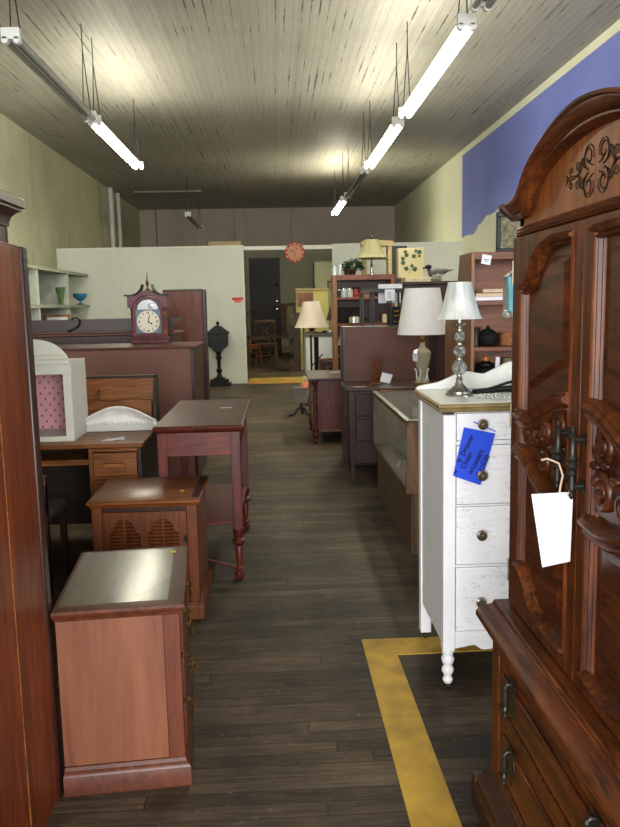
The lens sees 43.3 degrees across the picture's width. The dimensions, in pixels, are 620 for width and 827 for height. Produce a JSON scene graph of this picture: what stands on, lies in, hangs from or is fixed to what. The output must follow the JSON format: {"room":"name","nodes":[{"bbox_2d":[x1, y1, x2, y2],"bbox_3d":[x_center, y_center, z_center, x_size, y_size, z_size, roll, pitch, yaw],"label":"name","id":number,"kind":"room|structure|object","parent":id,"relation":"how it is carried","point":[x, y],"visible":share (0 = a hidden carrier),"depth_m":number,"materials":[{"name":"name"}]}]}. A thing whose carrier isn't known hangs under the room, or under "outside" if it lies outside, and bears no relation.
{"room":"second-hand shop","nodes":[
{"label":"second-hand shop","id":0,"kind":"room"},
{"bbox_2d":[0,113,140,268],"bbox_3d":[-4.359,-1.867,8.993,0.200,4.200,27.900,-2,8,-2],"label":"wall","id":1,"kind":"structure","parent":0,"point":[66,207],"depth_m":13.57,"materials":[{"name":"paint"}]},
{"bbox_2d":[108,188,114,247],"bbox_3d":[-4.631,-3.191,18.549,0.110,4.200,0.110,-2,8,-2],"label":"pipe","id":2,"kind":"object","parent":1,"relation":"attached to","point":[110,194],"visible":0.34,"depth_m":18.31,"materials":[{"name":"metal"}]},
{"bbox_2d":[115,193,122,246],"bbox_3d":[-4.671,-3.314,19.440,0.110,4.200,0.110,-2,8,-2],"label":"pipe","id":3,"kind":"object","parent":1,"relation":"attached to","point":[117,195],"visible":0.34,"depth_m":19.20,"materials":[{"name":"metal"}]},
{"bbox_2d":[56,243,461,383],"bbox_3d":[-0.848,-1.782,14.196,7.240,2.450,0.100,-2,8,-2],"label":"wall partition","id":4,"kind":"structure","parent":0,"point":[216,270],"depth_m":13.99,"materials":[{"name":"paint"}]},
{"bbox_2d":[242,250,247,382],"bbox_3d":[-1.182,-1.740,14.186,0.030,2.385,0.122,-2,8,-2],"label":"trim","id":5,"kind":"structure","parent":4,"relation":"attached to","point":[242,250],"depth_m":14.13,"materials":[{"name":"beige paint"}]},
{"bbox_2d":[56,241,461,249],"bbox_3d":[-0.874,-3.007,14.026,7.240,0.025,0.130,-2,8,-2],"label":"trim","id":6,"kind":"structure","parent":4,"relation":"attached to","point":[453,241],"depth_m":13.91,"materials":[{"name":"beige paint"}]},
{"bbox_2d":[208,241,240,245],"bbox_3d":[-1.524,-3.040,13.992,0.580,0.074,0.120,-2,8,-2],"label":"wood block","id":7,"kind":"object","parent":6,"relation":"on","point":[215,243],"visible":1,"depth_m":13.93,"materials":[{"name":"brown wood"}]},
{"bbox_2d":[111,243,456,318],"bbox_3d":[-0.411,-1.781,14.162,6.190,2.440,0.006,-2,8,-2],"label":"trim","id":8,"kind":"structure","parent":4,"relation":"attached to","point":[181,249],"depth_m":13.97,"materials":[{"name":"wood"}]},
{"bbox_2d":[243,245,331,250],"bbox_3d":[-0.399,-2.978,14.051,1.590,0.070,0.140,-2,8,-2],"label":"trim","id":9,"kind":"structure","parent":4,"relation":"attached to","point":[306,247],"depth_m":13.98,"materials":[{"name":"beige paint"}]},
{"bbox_2d":[285,242,304,262],"bbox_3d":[-0.273,-2.879,13.975,0.356,0.356,0.046,-2,8,-2],"label":"wall clock","id":10,"kind":"object","parent":4,"relation":"attached to","point":[294,252],"visible":1,"depth_m":13.97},
{"bbox_2d":[139,206,394,353],"bbox_3d":[-1.193,-3.891,23.054,7.400,4.200,0.200,-2,8,-2],"label":"wall","id":11,"kind":"structure","parent":0,"point":[310,225],"depth_m":22.75,"materials":[{"name":"paint"}]},
{"bbox_2d":[249,258,281,353],"bbox_3d":[-1.310,-3.160,22.973,0.900,2.780,0.130,-2,8,-2],"label":"door","id":12,"kind":"structure","parent":11,"relation":"in","point":[264,273],"depth_m":22.95,"materials":[{"name":"wood"}]},
{"bbox_2d":[246,255,284,353],"bbox_3d":[-1.313,-3.206,23.012,1.060,2.860,0.060,-2,8,-2],"label":"trim","id":13,"kind":"structure","parent":11,"relation":"attached to","point":[247,256],"depth_m":22.90,"materials":[{"name":"wood"}]},
{"bbox_2d":[283,253,331,352],"bbox_3d":[0.886,-3.288,23.121,3.305,2.900,0.020,-2,8,-2],"label":"wall","id":14,"kind":"structure","parent":11,"relation":"attached to","point":[303,268],"depth_m":22.95,"materials":[{"name":"paint"}]},
{"bbox_2d":[46,353,492,826],"bbox_3d":[-0.518,0.160,9.447,7.800,0.100,28.300,-2,8,-2],"label":"floor","id":15,"kind":"structure","parent":0,"point":[289,729],"depth_m":3.08,"materials":[{"name":"wood"}]},
{"bbox_2d":[0,189,24,242],"bbox_3d":[-1.560,0.100,2.959,0.860,1.852,0.695,-2,8,-2],"label":"armoire","id":16,"kind":"object","parent":15,"relation":"on","point":[10,204],"visible":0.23,"depth_m":3.09,"materials":[{"name":"brown wood"}]},
{"bbox_2d":[0,241,63,826],"bbox_3d":[-1.032,0.421,1.592,0.647,1.570,1.188,-2,8,-2],"label":"wardrobe","id":17,"kind":"object","parent":15,"relation":"on","point":[31,767],"visible":1,"depth_m":2.01,"materials":[{"name":"brown wood"}]},
{"bbox_2d":[42,475,68,593],"bbox_3d":[-1.483,0.582,4.025,0.380,0.600,0.380,-2,8,-2],"label":"dining chair","id":18,"kind":"object","parent":15,"relation":"on","point":[53,506],"visible":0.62,"depth_m":4.03,"materials":[{"name":"brown wood"}]},
{"bbox_2d":[28,264,89,319],"bbox_3d":[-4.071,-1.168,11.856,0.545,2.015,4.150,-2,8,-2],"label":"shelf unit","id":19,"kind":"object","parent":15,"relation":"on","point":[43,281],"visible":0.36,"depth_m":12.44,"materials":[{"name":"wood"}]},
{"bbox_2d":[44,314,69,319],"bbox_3d":[-3.973,-1.393,12.310,0.400,0.330,0.030,-6,9,-32],"label":"picture frame","id":20,"kind":"object","parent":19,"relation":"on","point":[56,316],"visible":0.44,"depth_m":12.29,"materials":[{"name":"wood"}]},
{"bbox_2d":[47,317,67,319],"bbox_3d":[-3.975,-1.394,12.312,0.330,0.260,0.014,-6,9,-32],"label":"picture","id":21,"kind":"object","parent":20,"relation":"on","point":[48,318],"depth_m":12.29,"materials":[{"name":"paper"}]},
{"bbox_2d":[55,287,64,304],"bbox_3d":[-3.908,-1.841,12.251,0.160,0.270,0.156,-2,8,-2],"label":"glass vase","id":22,"kind":"object","parent":19,"relation":"on","point":[60,291],"visible":1,"depth_m":12.21,"materials":[{"name":"glass"}]},
{"bbox_2d":[73,293,86,304],"bbox_3d":[-3.950,-1.966,13.444,0.240,0.190,0.240,-2,8,-2],"label":"glass goblet","id":23,"kind":"object","parent":19,"relation":"on","point":[80,297],"visible":1,"depth_m":13.37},
{"bbox_2d":[40,430,158,524],"bbox_3d":[-1.447,0.467,4.484,1.117,0.700,0.764,-2,8,-2],"label":"desk","id":24,"kind":"object","parent":15,"relation":"on","point":[76,470],"visible":0.44,"depth_m":4.30,"materials":[{"name":"brown wood"}]},
{"bbox_2d":[33,339,87,441],"bbox_3d":[-1.467,-0.141,4.322,0.380,0.548,0.364,-2,8,-2],"label":"display cabinet","id":25,"kind":"object","parent":24,"relation":"on","point":[61,388],"visible":0.56,"depth_m":4.32,"materials":[{"name":"white wood"}]},
{"bbox_2d":[41,453,88,465],"bbox_3d":[-1.572,0.249,4.254,0.800,0.030,0.288,-2,8,-2],"label":"keyboard tray","id":26,"kind":"object","parent":24,"relation":"on","point":[60,459],"depth_m":4.22,"materials":[{"name":"brown wood"}]},
{"bbox_2d":[85,406,157,431],"bbox_3d":[-1.079,0.031,4.516,0.485,0.155,0.115,-1,8,0],"label":"pediment","id":27,"kind":"object","parent":24,"relation":"on","point":[115,418],"visible":0.89,"depth_m":4.50,"materials":[{"name":"white wood"}]},
{"bbox_2d":[86,374,159,421],"bbox_3d":[-1.274,-0.072,4.684,0.718,0.305,0.155,-2,8,-2],"label":"hutch","id":28,"kind":"object","parent":24,"relation":"on","point":[140,393],"visible":0.44,"depth_m":4.72,"materials":[{"name":"brown wood"}]},
{"bbox_2d":[32,317,184,344],"bbox_3d":[-1.909,-0.226,7.310,1.505,1.312,0.500,-2,8,-2],"label":"sideboard","id":29,"kind":"object","parent":15,"relation":"on","point":[89,331],"visible":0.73,"depth_m":7.02,"materials":[{"name":"brown wood"}]},
{"bbox_2d":[50,546,195,797],"bbox_3d":[-0.567,0.790,2.525,0.384,0.562,0.564,-2,8,-7],"label":"nightstand","id":30,"kind":"object","parent":15,"relation":"on","point":[121,618],"visible":1,"depth_m":2.27,"materials":[{"name":"brown wood"}]},
{"bbox_2d":[56,341,206,476],"bbox_3d":[-1.632,-0.007,6.443,1.485,1.105,0.780,-2,8,-2],"label":"dresser","id":31,"kind":"object","parent":15,"relation":"on","point":[178,366],"visible":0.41,"depth_m":6.04,"materials":[{"name":"brown wood"}]},
{"bbox_2d":[124,273,170,343],"bbox_3d":[-1.365,-0.897,6.614,0.376,0.600,0.171,-2,8,-2],"label":"mantel clock","id":32,"kind":"object","parent":31,"relation":"on","point":[149,324],"visible":1,"depth_m":6.57,"materials":[{"name":"brown wood"}]},
{"bbox_2d":[127,290,168,307],"bbox_3d":[-1.367,-0.967,6.607,0.330,0.140,0.156,-2,8,-2],"label":"hood","id":33,"kind":"object","parent":32,"relation":"attached to","point":[140,299],"depth_m":6.54,"materials":[{"name":"brown wood"}]},
{"bbox_2d":[86,476,212,618],"bbox_3d":[-0.744,0.628,3.731,0.500,0.559,0.486,-2,8,-2],"label":"base cabinet","id":34,"kind":"object","parent":15,"relation":"on","point":[150,512],"visible":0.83,"depth_m":3.50,"materials":[{"name":"brown wood"}]},
{"bbox_2d":[162,289,209,399],"bbox_3d":[-1.255,-0.475,8.025,0.425,1.580,0.155,-2,8,-2],"label":"cabinet","id":35,"kind":"object","parent":15,"relation":"on","point":[190,305],"visible":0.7,"depth_m":7.89,"materials":[{"name":"brown wood"}]},
{"bbox_2d":[152,399,250,578],"bbox_3d":[-0.577,0.388,4.509,0.454,0.812,1.124,-2,8,-2],"label":"side table","id":36,"kind":"object","parent":15,"relation":"on","point":[191,427],"visible":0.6,"depth_m":4.03,"materials":[{"name":"brown wood"}]},
{"bbox_2d":[205,484,246,524],"bbox_3d":[-0.572,0.511,4.446,0.390,0.017,0.860,-2,8,-2],"label":"shelf","id":37,"kind":"object","parent":36,"relation":"attached to","point":[219,503],"depth_m":4.40,"materials":[{"name":"brown wood"}]},
{"bbox_2d":[208,321,231,385],"bbox_3d":[-1.629,-1.074,13.945,0.420,1.150,0.260,-2,8,-2],"label":"mailbox","id":38,"kind":"object","parent":15,"relation":"on","point":[218,335],"visible":0.92,"depth_m":13.82,"materials":[{"name":"metal"}]},
{"bbox_2d":[247,344,261,367],"bbox_3d":[-1.500,-1.656,18.108,0.564,1.154,0.582,3,9,27],"label":"stool","id":39,"kind":"object","parent":15,"relation":"on","point":[250,346],"visible":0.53,"depth_m":18.01,"materials":[{"name":"brown wood"}]},
{"bbox_2d":[246,307,271,359],"bbox_3d":[-1.405,-2.137,20.781,0.679,1.365,0.637,-3,8,-12],"label":"wooden chair","id":40,"kind":"object","parent":15,"relation":"on","point":[263,337],"visible":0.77,"depth_m":20.94,"materials":[{"name":"brown wood"}]},
{"bbox_2d":[254,320,278,364],"bbox_3d":[-1.049,-1.717,18.788,0.543,1.068,0.551,-1,8,2],"label":"wooden chair","id":41,"kind":"object","parent":15,"relation":"on","point":[274,345],"visible":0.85,"depth_m":18.58,"materials":[{"name":"brown wood"}]},
{"bbox_2d":[248,377,302,383],"bbox_3d":[-0.633,-0.625,14.725,1.050,0.004,1.130,-2,8,-2],"label":"floor marking","id":42,"kind":"object","parent":15,"relation":"on","point":[277,379],"depth_m":14.72,"materials":[{"name":"yellow paint"}]},
{"bbox_2d":[269,302,294,356],"bbox_3d":[-0.783,-2.349,21.796,0.683,1.479,0.648,0,8,10],"label":"wooden chair","id":43,"kind":"object","parent":15,"relation":"on","point":[283,307],"visible":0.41,"depth_m":22.01,"materials":[{"name":"brown wood"}]},
{"bbox_2d":[288,312,300,371],"bbox_3d":[-0.339,-1.533,16.719,0.264,1.240,0.360,-2,8,-2],"label":"rack","id":44,"kind":"object","parent":15,"relation":"on","point":[295,348],"visible":0.99,"depth_m":16.56,"materials":[{"name":"brown wood"}]},
{"bbox_2d":[289,386,308,416],"bbox_3d":[-0.125,-0.155,9.952,0.304,0.371,0.291,-2,8,-2],"label":"pedestal stand","id":45,"kind":"object","parent":15,"relation":"on","point":[300,393],"visible":0.91,"depth_m":9.84,"materials":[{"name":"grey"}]},
{"bbox_2d":[301,376,308,387],"bbox_3d":[-0.066,-0.403,9.875,0.110,0.138,0.107,-2,8,-2],"label":"doll","id":46,"kind":"object","parent":45,"relation":"on","point":[304,384],"visible":0.98,"depth_m":9.85,"materials":[{"name":"plastic"}]},
{"bbox_2d":[295,288,328,369],"bbox_3d":[0.062,-1.831,16.954,0.720,1.750,0.090,-2,8,-2],"label":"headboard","id":47,"kind":"object","parent":15,"relation":"on","point":[302,294],"visible":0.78,"depth_m":16.84,"materials":[{"name":"yellow wood"}]},
{"bbox_2d":[305,335,327,405],"bbox_3d":[0.085,-0.599,10.891,0.329,0.980,0.052,-1,8,1],"label":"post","id":48,"kind":"object","parent":15,"relation":"on","point":[311,364],"visible":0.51,"depth_m":10.86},
{"bbox_2d":[303,332,331,402],"bbox_3d":[0.172,-0.672,11.334,0.520,1.000,0.540,-2,8,-2],"label":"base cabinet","id":49,"kind":"object","parent":15,"relation":"on","point":[321,342],"visible":0.4,"depth_m":11.04,"materials":[{"name":"white wood"}]},
{"bbox_2d":[303,332,331,335],"bbox_3d":[0.162,-1.148,11.268,0.520,0.040,0.540,-2,8,-2],"label":"countertop","id":50,"kind":"structure","parent":49,"relation":"on","point":[304,333],"depth_m":11.00,"materials":[{"name":"grey stone"}]},
{"bbox_2d":[294,301,328,332],"bbox_3d":[0.021,-1.371,11.129,0.500,0.445,0.500,-2,8,-2],"label":"table lamp","id":51,"kind":"object","parent":50,"relation":"on","point":[311,316],"visible":1,"depth_m":10.98,"materials":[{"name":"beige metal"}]},
{"bbox_2d":[327,307,331,329],"bbox_3d":[0.325,-1.357,11.296,0.180,0.360,0.180,-2,8,-2],"label":"table lamp","id":52,"kind":"object","parent":50,"relation":"on","point":[329,316],"visible":0.41,"depth_m":11.24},
{"bbox_2d":[313,261,331,329],"bbox_3d":[0.489,-2.486,19.164,0.760,2.420,0.635,-2,8,-2],"label":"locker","id":53,"kind":"object","parent":15,"relation":"on","point":[322,270],"visible":0.14,"depth_m":18.74,"materials":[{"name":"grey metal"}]},
{"bbox_2d":[304,370,341,443],"bbox_3d":[0.353,-0.095,8.360,0.775,0.668,1.000,-2,8,-2],"label":"dresser","id":54,"kind":"object","parent":15,"relation":"on","point":[324,387],"visible":0.56,"depth_m":7.91,"materials":[{"name":"brown wood"}]},
{"bbox_2d":[318,358,331,369],"bbox_3d":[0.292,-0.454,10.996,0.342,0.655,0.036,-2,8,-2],"label":"tray","id":55,"kind":"object","parent":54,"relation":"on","point":[323,363],"visible":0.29,"depth_m":10.95,"materials":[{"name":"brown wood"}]},
{"bbox_2d":[331,274,394,369],"bbox_3d":[0.713,-0.955,10.468,0.815,1.775,0.324,-2,8,-2],"label":"bookcase","id":56,"kind":"object","parent":15,"relation":"on","point":[366,281],"visible":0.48,"depth_m":10.43,"materials":[{"name":"brown wood"}]},
{"bbox_2d":[341,266,352,274],"bbox_3d":[0.488,-1.872,10.222,0.172,0.118,0.119,-2,8,-2],"label":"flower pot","id":57,"kind":"object","parent":56,"relation":"on","point":[347,270],"visible":1,"depth_m":10.20,"materials":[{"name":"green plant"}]},
{"bbox_2d":[337,306,359,322],"bbox_3d":[0.534,-1.322,10.458,0.335,0.222,0.148,-2,8,-2],"label":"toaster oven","id":58,"kind":"object","parent":56,"relation":"on","point":[343,312],"visible":0.66,"depth_m":10.39,"materials":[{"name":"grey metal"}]},
{"bbox_2d":[342,258,365,274],"bbox_3d":[0.566,-1.938,10.296,0.364,0.225,0.240,-2,8,-2],"label":"potted plant","id":59,"kind":"object","parent":56,"relation":"on","point":[351,263],"visible":0.92,"depth_m":10.27,"materials":[{"name":"green plant"}]},
{"bbox_2d":[347,313,368,322],"bbox_3d":[0.631,-1.263,10.323,0.298,0.139,0.192,-2,8,-2],"label":"pan","id":60,"kind":"object","parent":56,"relation":"on","point":[353,318],"visible":0.89,"depth_m":10.25,"materials":[{"name":"silver metal"}]},
{"bbox_2d":[355,236,387,273],"bbox_3d":[0.812,-2.086,10.308,0.435,0.505,0.435,-2,8,-2],"label":"table lamp","id":61,"kind":"object","parent":56,"relation":"on","point":[371,249],"visible":0.99,"depth_m":10.19,"materials":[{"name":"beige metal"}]},
{"bbox_2d":[360,240,392,274],"bbox_3d":[0.923,-1.226,10.735,0.420,2.230,0.220,-2,8,-2],"label":"wooden stand","id":62,"kind":"object","parent":56,"relation":"on","point":[388,244],"visible":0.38,"depth_m":10.53,"materials":[{"name":"brown wood"}]},
{"bbox_2d":[340,325,430,464],"bbox_3d":[0.660,-0.170,6.898,0.750,1.208,0.320,-2,8,-2],"label":"cabinet","id":63,"kind":"object","parent":15,"relation":"on","point":[359,345],"visible":0.3,"depth_m":6.70,"materials":[{"name":"brown wood"}]},
{"bbox_2d":[352,288,402,325],"bbox_3d":[0.578,-0.922,6.788,0.433,0.315,0.214,-2,8,-2],"label":"wire stand","id":64,"kind":"object","parent":63,"relation":"on","point":[393,313],"visible":0.94,"depth_m":6.72,"materials":[{"name":"black metal"}]},
{"bbox_2d":[378,284,401,302],"bbox_3d":[0.707,-1.057,6.885,0.210,0.165,0.003,-2,8,-2],"label":"notice sheet","id":65,"kind":"object","parent":64,"relation":"attached to","point":[381,296],"visible":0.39,"depth_m":6.88,"materials":[{"name":"paper"}]},
{"bbox_2d":[385,289,394,300],"bbox_3d":[0.682,-1.012,6.675,0.085,0.095,0.003,-2,8,-2],"label":"notice sheet","id":66,"kind":"object","parent":64,"relation":"attached to","point":[389,293],"visible":1,"depth_m":6.67,"materials":[{"name":"paper"}]},
{"bbox_2d":[340,379,437,481],"bbox_3d":[0.679,0.127,6.440,0.805,0.745,0.590,-2,8,-2],"label":"writing desk","id":67,"kind":"object","parent":15,"relation":"on","point":[357,401],"visible":0.39,"depth_m":6.17,"materials":[{"name":"brown wood"}]},
{"bbox_2d":[369,355,383,383],"bbox_3d":[0.553,-0.366,6.462,0.136,0.235,0.140,-8,10,-41],"label":"ornament","id":68,"kind":"object","parent":67,"relation":"on","point":[378,362],"visible":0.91,"depth_m":6.45,"materials":[{"name":"brown wood"}]},
{"bbox_2d":[380,372,392,383],"bbox_3d":[0.623,-0.290,6.384,0.108,0.093,0.030,-1,8,2],"label":"price card","id":69,"kind":"object","parent":67,"relation":"on","point":[385,377],"visible":1,"depth_m":6.38,"materials":[{"name":"paper"}]},
{"bbox_2d":[397,288,445,385],"bbox_3d":[0.890,-0.608,6.191,0.396,0.770,0.396,-2,8,-2],"label":"table lamp","id":70,"kind":"object","parent":67,"relation":"on","point":[421,307],"visible":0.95,"depth_m":6.03,"materials":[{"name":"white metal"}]},
{"bbox_2d":[372,390,418,554],"bbox_3d":[0.719,0.309,5.045,0.450,0.768,1.504,-2,8,-2],"label":"display case","id":71,"kind":"object","parent":15,"relation":"on","point":[395,412],"visible":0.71,"depth_m":5.06,"materials":[{"name":"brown wood"}]},
{"bbox_2d":[392,437,405,455],"bbox_3d":[0.708,0.223,5.267,0.308,0.124,0.452,-2,8,-2],"label":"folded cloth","id":72,"kind":"object","parent":71,"relation":"on","point":[400,445],"visible":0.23,"depth_m":5.23,"materials":[{"name":"fabric"}]},
{"bbox_2d":[392,246,406,283],"bbox_3d":[1.253,-1.240,10.966,0.220,2.180,0.050,-2,8,-2],"label":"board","id":73,"kind":"object","parent":15,"relation":"on","point":[394,248],"visible":0.15,"depth_m":10.82,"materials":[{"name":"wood"}]},
{"bbox_2d":[396,281,457,380],"bbox_3d":[1.122,-0.434,7.355,0.545,1.585,0.505,-2,8,-2],"label":"cabinet","id":74,"kind":"object","parent":15,"relation":"on","point":[437,341],"visible":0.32,"depth_m":7.09,"materials":[{"name":"brown wood"}]},
{"bbox_2d":[401,277,441,281],"bbox_3d":[1.016,-1.218,7.123,0.335,0.035,0.220,-2,8,-2],"label":"storage box","id":75,"kind":"object","parent":74,"relation":"on","point":[425,278],"visible":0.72,"depth_m":7.01,"materials":[{"name":"cardboard"}]},
{"bbox_2d":[396,248,423,278],"bbox_3d":[0.909,-1.362,7.087,0.237,0.265,0.102,-2,8,-2],"label":"box","id":76,"kind":"object","parent":75,"relation":"on","point":[409,261],"visible":0.99,"depth_m":7.04,"materials":[{"name":"beige"}]},
{"bbox_2d":[401,250,421,272],"bbox_3d":[0.909,-1.370,7.036,0.193,0.217,0.003,-2,8,-2],"label":"painting","id":77,"kind":"object","parent":76,"relation":"attached to","point":[411,260],"depth_m":7.04,"materials":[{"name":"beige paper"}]},
{"bbox_2d":[423,264,453,280],"bbox_3d":[1.154,-1.268,7.043,0.272,0.152,0.130,1,8,17],"label":"duck decoy","id":78,"kind":"object","parent":74,"relation":"on","point":[435,273],"visible":1,"depth_m":7.02,"materials":[{"name":"wood"}]},
{"bbox_2d":[362,637,492,826],"bbox_3d":[0.550,1.087,2.252,0.573,0.004,2.110,-2,8,-2],"label":"tape","id":79,"kind":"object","parent":15,"relation":"on","point":[428,801],"depth_m":2.56,"materials":[{"name":"yellow paint"}]},
{"bbox_2d":[414,361,511,687],"bbox_3d":[0.879,0.390,3.009,0.876,1.158,0.501,-2,8,-2],"label":"dresser","id":80,"kind":"object","parent":15,"relation":"on","point":[464,525],"visible":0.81,"depth_m":2.80,"materials":[{"name":"white paint"}]},
{"bbox_2d":[437,282,482,396],"bbox_3d":[0.553,-0.275,2.892,0.170,0.417,0.170,-2,8,-2],"label":"table lamp","id":81,"kind":"object","parent":80,"relation":"on","point":[459,303],"visible":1,"depth_m":2.84,"materials":[{"name":"silver metal"}]},
{"bbox_2d":[453,422,495,484],"bbox_3d":[0.573,0.140,2.720,0.151,0.225,0.027,-2,8,-2],"label":"price tag","id":82,"kind":"object","parent":80,"relation":"hanging from","point":[475,445],"visible":1,"depth_m":2.72,"materials":[{"name":"blue paper"}]},
{"bbox_2d":[463,392,510,398],"bbox_3d":[0.677,-0.064,2.831,0.248,0.013,0.112,-2,8,-2],"label":"necklace","id":83,"kind":"object","parent":80,"relation":"on","point":[489,395],"visible":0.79,"depth_m":2.82,"materials":[{"name":"clear glass"}]},
{"bbox_2d":[472,380,511,393],"bbox_3d":[0.759,-0.111,2.995,0.300,0.065,0.093,-2,8,-2],"label":"bundle","id":84,"kind":"object","parent":80,"relation":"on","point":[499,387],"visible":0.34,"depth_m":2.97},
{"bbox_2d":[445,251,513,378],"bbox_3d":[1.354,-0.185,5.149,0.782,1.690,0.720,-2,8,-2],"label":"bookcase","id":85,"kind":"object","parent":15,"relation":"on","point":[482,276],"visible":0.2,"depth_m":4.97,"materials":[{"name":"brown wood"}]},
{"bbox_2d":[474,328,479,346],"bbox_3d":[1.023,-0.472,4.831,0.060,0.115,0.061,6,11,43],"label":"tankard","id":86,"kind":"object","parent":85,"relation":"on","point":[476,330],"visible":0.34,"depth_m":4.81,"materials":[{"name":"grey metal"}]},
{"bbox_2d":[467,356,495,372],"bbox_3d":[1.096,-0.264,4.902,0.208,0.189,0.231,2,8,21],"label":"teapot","id":87,"kind":"object","parent":85,"relation":"on","point":[484,366],"visible":0.32,"depth_m":4.85,"materials":[{"name":"ceramic"}]},
{"bbox_2d":[481,254,491,264],"bbox_3d":[1.053,-0.918,4.666,0.064,0.066,0.005,-1,8,2],"label":"price card","id":88,"kind":"object","parent":85,"relation":"attached to","point":[486,259],"visible":1,"depth_m":4.67,"materials":[{"name":"paper"}]},
{"bbox_2d":[475,297,502,300],"bbox_3d":[1.083,-0.706,4.812,0.190,0.021,0.160,-2,8,-5],"label":"book","id":89,"kind":"object","parent":85,"relation":"on","point":[476,298],"visible":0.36,"depth_m":4.74,"materials":[{"name":"paper"}]},
{"bbox_2d":[475,293,502,296],"bbox_3d":[1.092,-0.728,4.809,0.170,0.021,0.160,-1,8,3],"label":"book","id":90,"kind":"object","parent":89,"relation":"on","point":[476,294],"visible":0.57,"depth_m":4.73,"materials":[{"name":"paper"}]},
{"bbox_2d":[475,289,502,292],"bbox_3d":[1.107,-0.754,4.806,0.150,0.021,0.160,-2,8,-8],"label":"book","id":91,"kind":"object","parent":90,"relation":"on","point":[477,290],"visible":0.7,"depth_m":4.73,"materials":[{"name":"paper"}]},
{"bbox_2d":[479,325,499,345],"bbox_3d":[1.104,-0.485,4.863,0.137,0.127,0.159,5,10,39],"label":"teapot","id":92,"kind":"object","parent":85,"relation":"on","point":[487,337],"visible":0.91,"depth_m":4.82,"materials":[{"name":"ceramic"}]},
{"bbox_2d":[499,332,511,345],"bbox_3d":[1.226,-0.468,4.882,0.084,0.084,0.083,-2,8,-2],"label":"basket","id":93,"kind":"object","parent":85,"relation":"on","point":[505,338],"visible":0.81,"depth_m":4.85,"materials":[{"name":"wicker"}]},
{"bbox_2d":[496,212,519,251],"bbox_3d":[1.321,-1.120,4.836,0.340,0.250,0.030,-2,8,-2],"label":"framed picture","id":94,"kind":"object","parent":85,"relation":"on","point":[506,230],"visible":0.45,"depth_m":4.82},
{"bbox_2d":[472,87,619,826],"bbox_3d":[0.775,0.270,1.638,0.630,1.782,0.992,-2,8,-2],"label":"armoire","id":95,"kind":"object","parent":15,"relation":"on","point":[555,747],"visible":0.98,"depth_m":1.65,"materials":[{"name":"brown wood"}]},
{"bbox_2d":[531,458,572,566],"bbox_3d":[0.502,0.208,1.621,0.082,0.232,0.029,2,9,22],"label":"price tag","id":96,"kind":"object","parent":95,"relation":"hanging from","point":[552,511],"visible":0.98,"depth_m":1.61,"materials":[{"name":"paper"}]},
{"bbox_2d":[0,0,619,209],"bbox_3d":[-0.608,-4.098,8.854,7.800,0.100,28.300,-2,8,-2],"label":"ceiling","id":97,"kind":"structure","parent":0,"point":[258,103],"depth_m":10.01,"materials":[{"name":"wood"}]},
{"bbox_2d":[0,0,96,122],"bbox_3d":[-2.211,-3.267,6.760,0.137,0.902,2.470,-2,8,-2],"label":"fluorescent light","id":98,"kind":"object","parent":97,"relation":"hanging from","point":[8,34],"visible":1,"depth_m":6.39,"materials":[{"name":"grey metal"}]},
{"bbox_2d":[88,38,143,169],"bbox_3d":[-2.323,-3.640,9.457,0.137,0.902,2.720,-2,8,-2],"label":"fluorescent light","id":99,"kind":"object","parent":97,"relation":"hanging from","point":[118,146],"visible":0.89,"depth_m":9.11,"materials":[{"name":"beige"}]},
{"bbox_2d":[134,190,200,192],"bbox_3d":[-3.428,-5.344,18.811,1.600,0.035,0.040,-2,8,-2],"label":"conduit","id":100,"kind":"object","parent":97,"relation":"attached to","point":[177,190],"visible":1,"depth_m":18.80,"materials":[{"name":"metal"}]},
{"bbox_2d":[184,176,202,229],"bbox_3d":[-2.712,-4.871,18.252,0.137,0.872,2.940,-2,8,-2],"label":"fluorescent light","id":101,"kind":"object","parent":97,"relation":"hanging from","point":[188,215],"visible":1,"depth_m":17.89,"materials":[{"name":"grey metal"}]},
{"bbox_2d":[331,153,346,215],"bbox_3d":[0.574,-4.579,15.764,0.137,0.902,2.240,-2,8,-2],"label":"fluorescent light","id":102,"kind":"object","parent":97,"relation":"hanging from","point":[337,209],"visible":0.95,"depth_m":15.44,"materials":[{"name":"beige"}]},
{"bbox_2d":[344,112,368,198],"bbox_3d":[0.741,-4.176,12.846,0.137,0.902,2.740,-2,8,-2],"label":"fluorescent light","id":103,"kind":"object","parent":97,"relation":"hanging from","point":[350,192],"visible":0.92,"depth_m":12.35,"materials":[{"name":"grey metal"}]},
{"bbox_2d":[364,43,403,168],"bbox_3d":[0.893,-3.756,9.803,0.137,0.902,2.690,-2,8,-2],"label":"fluorescent light","id":104,"kind":"object","parent":97,"relation":"hanging from","point":[396,121],"visible":0.99,"depth_m":9.32,"materials":[{"name":"beige"}]},
{"bbox_2d":[398,0,476,118],"bbox_3d":[1.040,-3.339,6.785,0.137,0.902,2.690,-2,8,-2],"label":"fluorescent light","id":105,"kind":"object","parent":97,"relation":"hanging from","point":[464,20],"visible":1,"depth_m":6.37,"materials":[{"name":"beige"}]},
{"bbox_2d":[470,0,496,12],"bbox_3d":[1.181,-2.939,3.891,0.137,0.902,2.540,-2,8,-2],"label":"fluorescent light","id":106,"kind":"object","parent":97,"relation":"hanging from","point":[475,5],"visible":1,"depth_m":5.15,"materials":[{"name":"grey metal"}]},
{"bbox_2d":[394,19,619,254],"bbox_3d":[3.232,-2.071,9.308,0.200,4.200,27.900,-2,8,-2],"label":"wall","id":107,"kind":"structure","parent":0,"point":[460,201],"depth_m":12.67,"materials":[{"name":"blue paint"}]},
{"bbox_2d":[502,270,512,317],"bbox_3d":[0.901,-0.364,3.022,0.318,0.545,0.332,-2,8,-2],"label":"glass lamp","id":108,"kind":"object","parent":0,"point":[507,312],"visible":0.22,"depth_m":2.96,"materials":[{"name":"glass"}]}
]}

